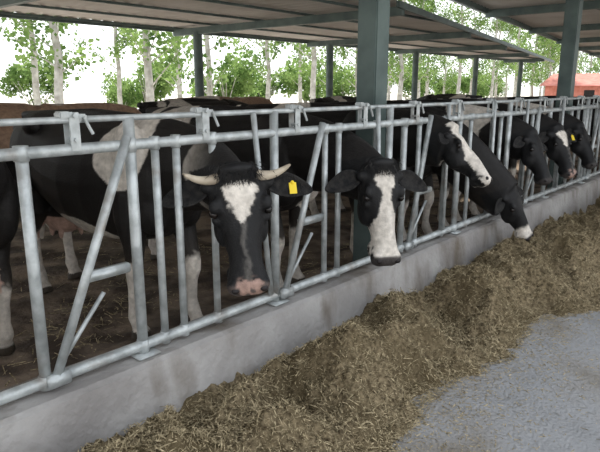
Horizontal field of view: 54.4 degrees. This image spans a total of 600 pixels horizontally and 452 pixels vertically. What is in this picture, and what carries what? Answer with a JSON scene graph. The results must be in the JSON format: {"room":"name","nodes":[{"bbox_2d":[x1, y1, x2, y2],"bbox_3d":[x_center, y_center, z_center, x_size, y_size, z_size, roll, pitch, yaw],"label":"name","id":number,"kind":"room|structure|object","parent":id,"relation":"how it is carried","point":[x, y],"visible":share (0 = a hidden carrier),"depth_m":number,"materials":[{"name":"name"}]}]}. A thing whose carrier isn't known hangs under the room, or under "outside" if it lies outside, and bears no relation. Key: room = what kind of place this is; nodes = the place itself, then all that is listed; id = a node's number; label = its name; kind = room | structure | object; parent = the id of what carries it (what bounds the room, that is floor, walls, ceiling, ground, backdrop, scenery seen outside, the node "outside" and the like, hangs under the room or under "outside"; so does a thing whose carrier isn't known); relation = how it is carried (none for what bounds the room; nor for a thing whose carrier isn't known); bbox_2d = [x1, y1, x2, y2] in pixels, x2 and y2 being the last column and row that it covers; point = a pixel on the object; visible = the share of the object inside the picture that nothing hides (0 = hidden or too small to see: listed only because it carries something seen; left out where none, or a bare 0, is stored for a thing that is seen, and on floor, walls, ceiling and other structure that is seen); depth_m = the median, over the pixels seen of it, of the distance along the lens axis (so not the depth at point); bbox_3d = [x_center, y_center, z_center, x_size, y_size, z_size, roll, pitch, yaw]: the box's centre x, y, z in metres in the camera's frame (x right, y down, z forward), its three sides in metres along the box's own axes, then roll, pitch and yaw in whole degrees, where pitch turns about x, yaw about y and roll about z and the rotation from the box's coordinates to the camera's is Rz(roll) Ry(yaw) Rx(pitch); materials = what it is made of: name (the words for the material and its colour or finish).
{"room":"farm building","nodes":[
{"label":"farm building","id":0,"kind":"room"},
{"bbox_2d":[0,93,541,108],"bbox_3d":[11.962,-17.154,80.567,210.000,0.240,260.000,11,17,40],"label":"ground","id":1,"kind":"structure","parent":0,"point":[278,98],"depth_m":99.20,"materials":[{"name":"white"}]},
{"bbox_2d":[0,13,45,104],"bbox_3d":[-12.533,-11.709,26.037,4.304,14.260,3.956,-10,17,-37],"label":"poplar tree","id":2,"kind":"object","parent":1,"relation":"on","point":[35,77],"visible":0.35,"depth_m":27.28,"materials":[{"name":"green plant"}]},
{"bbox_2d":[0,52,71,104],"bbox_3d":[-16.202,-8.771,36.094,4.118,3.956,3.842,10,17,37],"label":"leafy bush","id":3,"kind":"object","parent":1,"relation":"on","point":[13,80],"visible":0.72,"depth_m":35.47,"materials":[{"name":"green plant"}]},
{"bbox_2d":[0,18,102,103],"bbox_3d":[-9.011,-9.423,20.442,4.865,12.379,3.688,10,16,36],"label":"poplar tree","id":4,"kind":"object","parent":1,"relation":"on","point":[53,28],"visible":0.64,"depth_m":20.93,"materials":[{"name":"green plant"}]},
{"bbox_2d":[70,22,141,104],"bbox_3d":[-9.501,-10.845,29.453,3.042,11.006,3.326,13,18,43],"label":"poplar tree","id":5,"kind":"object","parent":1,"relation":"on","point":[124,40],"visible":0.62,"depth_m":30.06,"materials":[{"name":"green plant"}]},
{"bbox_2d":[101,77,143,106],"bbox_3d":[-11.874,-8.747,39.160,2.683,2.482,2.942,-7,15,-26],"label":"leafy bush","id":6,"kind":"object","parent":1,"relation":"on","point":[130,97],"visible":0.75,"depth_m":38.75,"materials":[{"name":"green plant"}]},
{"bbox_2d":[105,52,182,107],"bbox_3d":[-11.428,-10.588,42.778,5.394,4.427,5.154,-7,15,-28],"label":"leafy bush","id":7,"kind":"object","parent":1,"relation":"on","point":[160,92],"visible":0.41,"depth_m":42.78,"materials":[{"name":"green plant"}]},
{"bbox_2d":[102,23,205,101],"bbox_3d":[-5.796,-10.186,20.881,4.282,13.663,4.608,-4,14,-15],"label":"poplar tree","id":8,"kind":"object","parent":1,"relation":"on","point":[146,35],"visible":0.47,"depth_m":21.23,"materials":[{"name":"green plant"}]},
{"bbox_2d":[139,30,204,97],"bbox_3d":[-6.857,-11.615,32.589,4.002,11.057,3.872,7,15,26],"label":"poplar tree","id":9,"kind":"object","parent":1,"relation":"on","point":[179,81],"visible":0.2,"depth_m":33.09,"materials":[{"name":"green plant"}]},
{"bbox_2d":[159,32,244,95],"bbox_3d":[-4.274,-9.855,25.465,3.821,10.910,3.949,-1,13,-2],"label":"poplar tree","id":10,"kind":"object","parent":1,"relation":"on","point":[207,55],"visible":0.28,"depth_m":25.59,"materials":[{"name":"green plant"}]},
{"bbox_2d":[186,48,261,97],"bbox_3d":[-6.054,-11.719,46.625,5.929,4.866,5.664,-4,14,-16],"label":"leafy bush","id":11,"kind":"object","parent":1,"relation":"on","point":[243,82],"visible":0.69,"depth_m":46.24,"materials":[{"name":"green plant"}]},
{"bbox_2d":[226,37,289,98],"bbox_3d":[-2.206,-12.739,36.028,4.600,11.662,3.452,12,18,42],"label":"poplar tree","id":12,"kind":"object","parent":1,"relation":"on","point":[266,51],"visible":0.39,"depth_m":36.40,"materials":[{"name":"green plant"}]},
{"bbox_2d":[239,71,285,97],"bbox_3d":[-3.269,-12.078,51.294,3.952,3.394,4.136,4,14,18],"label":"leafy bush","id":13,"kind":"object","parent":1,"relation":"on","point":[259,91],"visible":0.46,"depth_m":51.33,"materials":[{"name":"green plant"}]},
{"bbox_2d":[276,42,319,98],"bbox_3d":[0.589,-11.591,28.619,3.854,12.841,3.645,-7,15,-28],"label":"poplar tree","id":14,"kind":"object","parent":1,"relation":"on","point":[312,69],"visible":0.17,"depth_m":29.70,"materials":[{"name":"green plant"}]},
{"bbox_2d":[281,43,316,102],"bbox_3d":[0.169,-14.062,40.737,3.427,12.075,3.624,-9,16,-32],"label":"poplar tree","id":15,"kind":"object","parent":1,"relation":"on","point":[301,48],"visible":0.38,"depth_m":41.29,"materials":[{"name":"green plant"}]},
{"bbox_2d":[0,174,599,451],"bbox_3d":[4.619,-0.583,8.909,0.353,0.465,22.350,11,17,40],"label":"concrete curb","id":16,"kind":"object","parent":1,"relation":"on","point":[101,402],"visible":0.55,"depth_m":3.10,"materials":[{"name":"grey concrete"}]},
{"bbox_2d":[0,95,599,405],"bbox_3d":[2.806,-0.890,6.678,0.120,1.159,16.200,11,17,40],"label":"fence","id":17,"kind":"object","parent":16,"relation":"on","point":[127,147],"visible":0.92,"depth_m":2.93,"materials":[{"name":"metal"}]},
{"bbox_2d":[277,55,334,101],"bbox_3d":[0.499,-12.866,52.073,5.438,4.587,4.959,8,15,29],"label":"leafy bush","id":18,"kind":"object","parent":1,"relation":"on","point":[290,89],"visible":0.5,"depth_m":51.16,"materials":[{"name":"green plant"}]},
{"bbox_2d":[302,44,354,83],"bbox_3d":[1.993,-14.657,42.606,3.662,12.368,4.879,13,18,43],"label":"poplar tree","id":19,"kind":"object","parent":1,"relation":"on","point":[319,75],"visible":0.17,"depth_m":43.23,"materials":[{"name":"green plant"}]},
{"bbox_2d":[319,63,355,97],"bbox_3d":[3.994,-13.797,56.998,4.461,4.126,4.892,1,13,4],"label":"leafy bush","id":20,"kind":"object","parent":1,"relation":"on","point":[337,87],"visible":0.4,"depth_m":56.16,"materials":[{"name":"green plant"}]},
{"bbox_2d":[333,46,356,91],"bbox_3d":[3.056,-11.507,31.394,3.374,11.396,4.495,7,15,28],"label":"poplar tree","id":21,"kind":"object","parent":1,"relation":"on","point":[342,52],"visible":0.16,"depth_m":31.92,"materials":[{"name":"green plant"}]},
{"bbox_2d":[387,51,408,99],"bbox_3d":[7.129,-14.950,45.160,3.968,11.764,3.687,-6,14,-22],"label":"poplar tree","id":22,"kind":"object","parent":1,"relation":"on","point":[406,66],"visible":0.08,"depth_m":46.08,"materials":[{"name":"green plant"}]},
{"bbox_2d":[387,0,428,99],"bbox_3d":[5.836,-12.260,34.511,4.491,11.427,3.404,10,16,36],"label":"poplar tree","id":23,"kind":"object","parent":1,"relation":"on","point":[400,67],"visible":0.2,"depth_m":35.03,"materials":[{"name":"green plant"}]},
{"bbox_2d":[393,0,428,94],"bbox_3d":[8.865,-17.553,49.331,5.030,14.912,4.674,-6,14,-23],"label":"poplar tree","id":24,"kind":"object","parent":1,"relation":"on","point":[400,0],"visible":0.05,"depth_m":50.17,"materials":[{"name":"green plant"}]},
{"bbox_2d":[395,67,431,99],"bbox_3d":[12.738,-16.077,66.037,4.586,4.405,4.279,-7,15,-27],"label":"leafy bush","id":25,"kind":"object","parent":1,"relation":"on","point":[406,87],"visible":0.29,"depth_m":65.44,"materials":[{"name":"green plant"}]},
{"bbox_2d":[395,0,439,98],"bbox_3d":[8.017,-13.391,39.015,3.897,11.557,3.622,-11,17,-38],"label":"poplar tree","id":26,"kind":"object","parent":1,"relation":"on","point":[419,2],"visible":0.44,"depth_m":38.78,"materials":[{"name":"green plant"}]},
{"bbox_2d":[410,80,440,95],"bbox_3d":[14.529,-16.768,70.624,4.307,3.633,3.927,-5,14,-20],"label":"leafy bush","id":27,"kind":"object","parent":1,"relation":"on","point":[434,86],"visible":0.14,"depth_m":70.03,"materials":[{"name":"green plant"}]},
{"bbox_2d":[410,0,446,94],"bbox_3d":[11.906,-17.969,54.035,4.249,13.558,4.572,10,17,36],"label":"poplar tree","id":28,"kind":"object","parent":1,"relation":"on","point":[434,9],"visible":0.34,"depth_m":53.80,"materials":[{"name":"green plant"}]},
{"bbox_2d":[429,69,461,94],"bbox_3d":[18.407,-18.482,75.981,5.258,4.516,5.504,3,14,13],"label":"leafy bush","id":29,"kind":"object","parent":1,"relation":"on","point":[452,91],"visible":0.48,"depth_m":74.41,"materials":[{"name":"green plant"}]},
{"bbox_2d":[431,6,469,93],"bbox_3d":[14.090,-16.181,55.520,3.704,9.391,2.780,-7,15,-27],"label":"poplar tree","id":30,"kind":"object","parent":1,"relation":"on","point":[445,13],"visible":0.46,"depth_m":55.55,"materials":[{"name":"green plant"}]},
{"bbox_2d":[430,0,474,93],"bbox_3d":[11.631,-14.235,41.940,3.559,11.858,3.366,-8,16,-32],"label":"poplar tree","id":31,"kind":"object","parent":1,"relation":"on","point":[460,15],"visible":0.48,"depth_m":42.20,"materials":[{"name":"green plant"}]},
{"bbox_2d":[452,72,469,94],"bbox_3d":[21.943,-19.011,79.329,4.159,3.995,3.880,-12,18,-42],"label":"leafy bush","id":32,"kind":"object","parent":1,"relation":"on","point":[465,81],"visible":0.45,"depth_m":77.79,"materials":[{"name":"green plant"}]},
{"bbox_2d":[456,11,491,94],"bbox_3d":[17.370,-18.425,58.388,3.877,12.441,4.257,-1,13,-5],"label":"poplar tree","id":33,"kind":"object","parent":1,"relation":"on","point":[479,21],"visible":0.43,"depth_m":58.12,"materials":[{"name":"green plant"}]},
{"bbox_2d":[466,73,490,97],"bbox_3d":[24.840,-19.648,82.374,4.545,3.834,4.145,5,14,20],"label":"leafy bush","id":34,"kind":"object","parent":1,"relation":"on","point":[481,91],"visible":0.3,"depth_m":81.46,"materials":[{"name":"green plant"}]},
{"bbox_2d":[479,71,503,97],"bbox_3d":[27.916,-20.873,86.626,5.060,4.268,4.615,10,17,37],"label":"leafy bush","id":35,"kind":"object","parent":1,"relation":"on","point":[479,71],"visible":0.16,"depth_m":85.95,"materials":[{"name":"green plant"}]},
{"bbox_2d":[478,14,514,96],"bbox_3d":[15.244,-14.575,45.018,3.152,11.103,3.333,0,13,1],"label":"poplar tree","id":36,"kind":"object","parent":1,"relation":"on","point":[502,24],"visible":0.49,"depth_m":45.23,"materials":[{"name":"green plant"}]},
{"bbox_2d":[482,19,513,96],"bbox_3d":[20.768,-19.368,61.071,4.087,13.042,4.398,11,17,38],"label":"poplar tree","id":37,"kind":"object","parent":1,"relation":"on","point":[503,73],"visible":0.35,"depth_m":61.07,"materials":[{"name":"green plant"}]},
{"bbox_2d":[493,80,509,96],"bbox_3d":[30.370,-20.858,89.209,3.280,3.034,3.597,13,18,43],"label":"leafy bush","id":38,"kind":"object","parent":1,"relation":"on","point":[504,85],"visible":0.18,"depth_m":88.75,"materials":[{"name":"green plant"}]},
{"bbox_2d":[494,22,517,96],"bbox_3d":[23.178,-18.381,65.149,3.346,9.246,3.238,2,13,10],"label":"poplar tree","id":39,"kind":"object","parent":1,"relation":"on","point":[511,26],"visible":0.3,"depth_m":64.74,"materials":[{"name":"green plant"}]},
{"bbox_2d":[506,24,533,96],"bbox_3d":[24.932,-21.028,67.314,3.706,13.406,4.051,-6,15,-25],"label":"poplar tree","id":40,"kind":"object","parent":1,"relation":"on","point":[511,24],"visible":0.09,"depth_m":67.04,"materials":[{"name":"green plant"}]},
{"bbox_2d":[506,25,545,96],"bbox_3d":[17.723,-15.723,47.109,3.877,12.372,4.172,-1,13,-3],"label":"poplar tree","id":41,"kind":"object","parent":1,"relation":"on","point":[518,33],"visible":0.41,"depth_m":47.06,"materials":[{"name":"green plant"}]},
{"bbox_2d":[514,34,560,95],"bbox_3d":[20.895,-16.186,51.225,3.390,11.379,4.472,-4,14,-18],"label":"poplar tree","id":42,"kind":"object","parent":1,"relation":"on","point":[542,42],"visible":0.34,"depth_m":51.21,"materials":[{"name":"green plant"}]},
{"bbox_2d":[524,34,554,95],"bbox_3d":[29.711,-20.714,71.875,4.216,10.690,3.165,12,18,41],"label":"poplar tree","id":43,"kind":"object","parent":1,"relation":"on","point":[540,79],"visible":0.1,"depth_m":72.05,"materials":[{"name":"green plant"}]},
{"bbox_2d":[527,37,559,95],"bbox_3d":[31.119,-22.157,74.203,5.103,12.431,5.501,5,14,19],"label":"poplar tree","id":44,"kind":"object","parent":1,"relation":"on","point":[543,93],"visible":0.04,"depth_m":74.31,"materials":[{"name":"green plant"}]},
{"bbox_2d":[538,41,559,77],"bbox_3d":[23.880,-16.336,55.120,3.575,9.880,3.460,1,13,6],"label":"poplar tree","id":45,"kind":"object","parent":1,"relation":"on","point":[550,47],"visible":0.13,"depth_m":55.40,"materials":[{"name":"green plant"}]},
{"bbox_2d":[543,44,559,77],"bbox_3d":[34.631,-22.875,79.862,4.174,11.223,3.893,7,15,28],"label":"poplar tree","id":46,"kind":"object","parent":1,"relation":"on","point":[554,44],"visible":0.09,"depth_m":79.62,"materials":[{"name":"green plant"}]},
{"bbox_2d":[544,86,599,96],"bbox_3d":[25.796,-11.191,50.558,7.000,1.960,6.000,11,17,40],"label":"house walls","id":47,"kind":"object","parent":1,"relation":"on","point":[549,90],"visible":0.12,"depth_m":48.77,"materials":[{"name":"red brick"}]},
{"bbox_2d":[539,73,599,85],"bbox_3d":[25.796,-12.607,50.223,7.800,1.050,6.800,11,17,40],"label":"house roof","id":48,"kind":"structure","parent":47,"relation":"on","point":[587,79],"depth_m":49.80,"materials":[{"name":"red tile"}]},
{"bbox_2d":[584,90,594,96],"bbox_3d":[23.859,-10.885,48.263,5.100,0.700,0.060,11,17,40],"label":"windows","id":49,"kind":"structure","parent":47,"relation":"in","point":[587,93],"depth_m":48.19,"materials":[{"name":"black glass"}]},
{"bbox_2d":[557,51,588,73],"bbox_3d":[29.437,-18.390,61.602,3.415,10.895,3.675,-8,16,-31],"label":"poplar tree","id":50,"kind":"object","parent":1,"relation":"on","point":[580,52],"visible":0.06,"depth_m":61.56,"materials":[{"name":"green plant"}]},
{"bbox_2d":[555,44,593,73],"bbox_3d":[26.185,-19.074,56.278,4.431,14.681,4.072,-9,16,-34],"label":"poplar tree","id":51,"kind":"object","parent":1,"relation":"on","point":[558,47],"visible":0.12,"depth_m":56.49,"materials":[{"name":"green plant"}]},
{"bbox_2d":[578,53,599,73],"bbox_3d":[32.092,-19.541,64.133,4.037,11.970,3.751,-11,17,-39],"label":"poplar tree","id":52,"kind":"object","parent":1,"relation":"on","point":[585,62],"visible":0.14,"depth_m":64.24,"materials":[{"name":"green plant"}]},
{"bbox_2d":[586,59,599,72],"bbox_3d":[34.639,-19.880,66.147,3.464,11.702,4.616,10,16,35],"label":"poplar tree","id":53,"kind":"object","parent":1,"relation":"on","point":[598,70],"visible":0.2,"depth_m":66.36,"materials":[{"name":"green plant"}]},
{"bbox_2d":[0,137,599,389],"bbox_3d":[6.073,-2.624,17.836,9.600,0.081,43.080,11,17,40],"label":"floor","id":54,"kind":"structure","parent":0,"point":[109,328],"depth_m":4.82,"materials":[{"name":"soil"}]},
{"bbox_2d":[0,161,19,356],"bbox_3d":[-2.659,-0.056,3.889,2.961,1.414,0.707,11,17,40],"label":"cow","id":55,"kind":"object","parent":54,"relation":"on","point":[9,195],"visible":0.94,"depth_m":3.26},
{"bbox_2d":[0,103,141,234],"bbox_3d":[-2.868,-0.613,6.245,3.079,1.413,0.695,-9,16,-32],"label":"cow","id":56,"kind":"object","parent":54,"relation":"on","point":[7,110],"visible":0.16,"depth_m":6.04},
{"bbox_2d":[6,108,312,340],"bbox_3d":[-1.125,-0.038,3.816,2.858,1.420,0.726,13,18,43],"label":"cow","id":57,"kind":"object","parent":54,"relation":"on","point":[68,192],"visible":0.7,"depth_m":3.37},
{"bbox_2d":[137,98,247,113],"bbox_3d":[-1.231,-1.133,8.471,0.774,1.404,2.861,8,15,30],"label":"cow","id":58,"kind":"object","parent":54,"relation":"on","point":[142,106],"visible":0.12,"depth_m":7.79},
{"bbox_2d":[165,96,272,103],"bbox_3d":[-1.311,-1.703,10.854,0.695,1.413,3.079,10,16,36],"label":"cow","id":59,"kind":"object","parent":54,"relation":"on","point":[248,100],"visible":0.06,"depth_m":10.95},
{"bbox_2d":[146,105,427,287],"bbox_3d":[-0.367,-0.219,4.606,2.861,1.404,0.774,11,17,40],"label":"cow","id":60,"kind":"object","parent":54,"relation":"on","point":[370,178],"visible":0.37,"depth_m":3.83},
{"bbox_2d":[310,96,355,102],"bbox_3d":[0.960,-1.724,10.946,0.725,1.416,2.993,9,16,33],"label":"cow","id":61,"kind":"object","parent":54,"relation":"on","point":[333,98],"visible":0.07,"depth_m":10.13},
{"bbox_2d":[237,102,492,260],"bbox_3d":[0.405,-0.426,5.455,2.993,1.416,0.725,13,18,43],"label":"cow","id":62,"kind":"object","parent":54,"relation":"on","point":[447,145],"visible":0.28,"depth_m":4.56},
{"bbox_2d":[305,101,533,241],"bbox_3d":[0.962,-0.578,6.092,2.862,1.416,0.744,11,17,40],"label":"cow","id":63,"kind":"object","parent":54,"relation":"on","point":[502,196],"visible":0.23,"depth_m":5.39},
{"bbox_2d":[340,100,552,226],"bbox_3d":[1.454,-0.722,6.706,2.860,1.414,0.742,11,17,40],"label":"cow","id":64,"kind":"object","parent":54,"relation":"on","point":[526,145],"visible":0.23,"depth_m":5.91},
{"bbox_2d":[416,94,481,99],"bbox_3d":[3.631,-2.703,15.089,0.774,1.418,2.868,-7,15,-28],"label":"cow","id":65,"kind":"object","parent":54,"relation":"on","point":[431,96],"visible":0.12,"depth_m":14.56},
{"bbox_2d":[412,99,577,216],"bbox_3d":[1.983,-0.860,7.290,2.869,1.415,0.739,11,17,40],"label":"cow","id":66,"kind":"object","parent":54,"relation":"on","point":[557,141],"visible":0.16,"depth_m":6.40},
{"bbox_2d":[445,98,597,176],"bbox_3d":[2.491,-0.996,7.867,2.860,1.414,0.742,11,17,40],"label":"cow","id":67,"kind":"object","parent":54,"relation":"on","point":[582,148],"visible":0.19,"depth_m":7.00},
{"bbox_2d":[470,96,598,135],"bbox_3d":[3.895,-1.357,9.421,2.861,1.404,0.774,11,17,40],"label":"cow","id":68,"kind":"object","parent":54,"relation":"on","point":[575,102],"visible":0.04,"depth_m":8.95},
{"bbox_2d":[525,96,599,173],"bbox_3d":[4.870,-1.624,10.521,2.869,1.415,0.739,11,17,40],"label":"cow","id":69,"kind":"object","parent":54,"relation":"on","point":[595,101],"visible":0.03,"depth_m":10.47},
{"bbox_2d":[0,0,599,260],"bbox_3d":[10.152,-3.589,14.935,17.830,3.433,47.506,11,17,40],"label":"shed","id":70,"kind":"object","parent":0,"point":[375,28],"visible":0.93,"depth_m":11.25,"materials":[{"name":"green paint"}]},
{"bbox_2d":[391,311,599,451],"bbox_3d":[14.895,-1.454,13.582,9.300,0.100,50.000,11,17,40],"label":"floor","id":71,"kind":"structure","parent":0,"point":[578,439],"depth_m":3.17,"materials":[{"name":"concrete"}]},
{"bbox_2d":[76,196,599,451],"bbox_3d":[3.997,0.005,6.230,2.440,0.485,13.594,11,17,40],"label":"pile","id":72,"kind":"object","parent":71,"relation":"on","point":[350,388],"visible":0.99,"depth_m":3.26,"materials":[{"name":"plant"}]}
]}

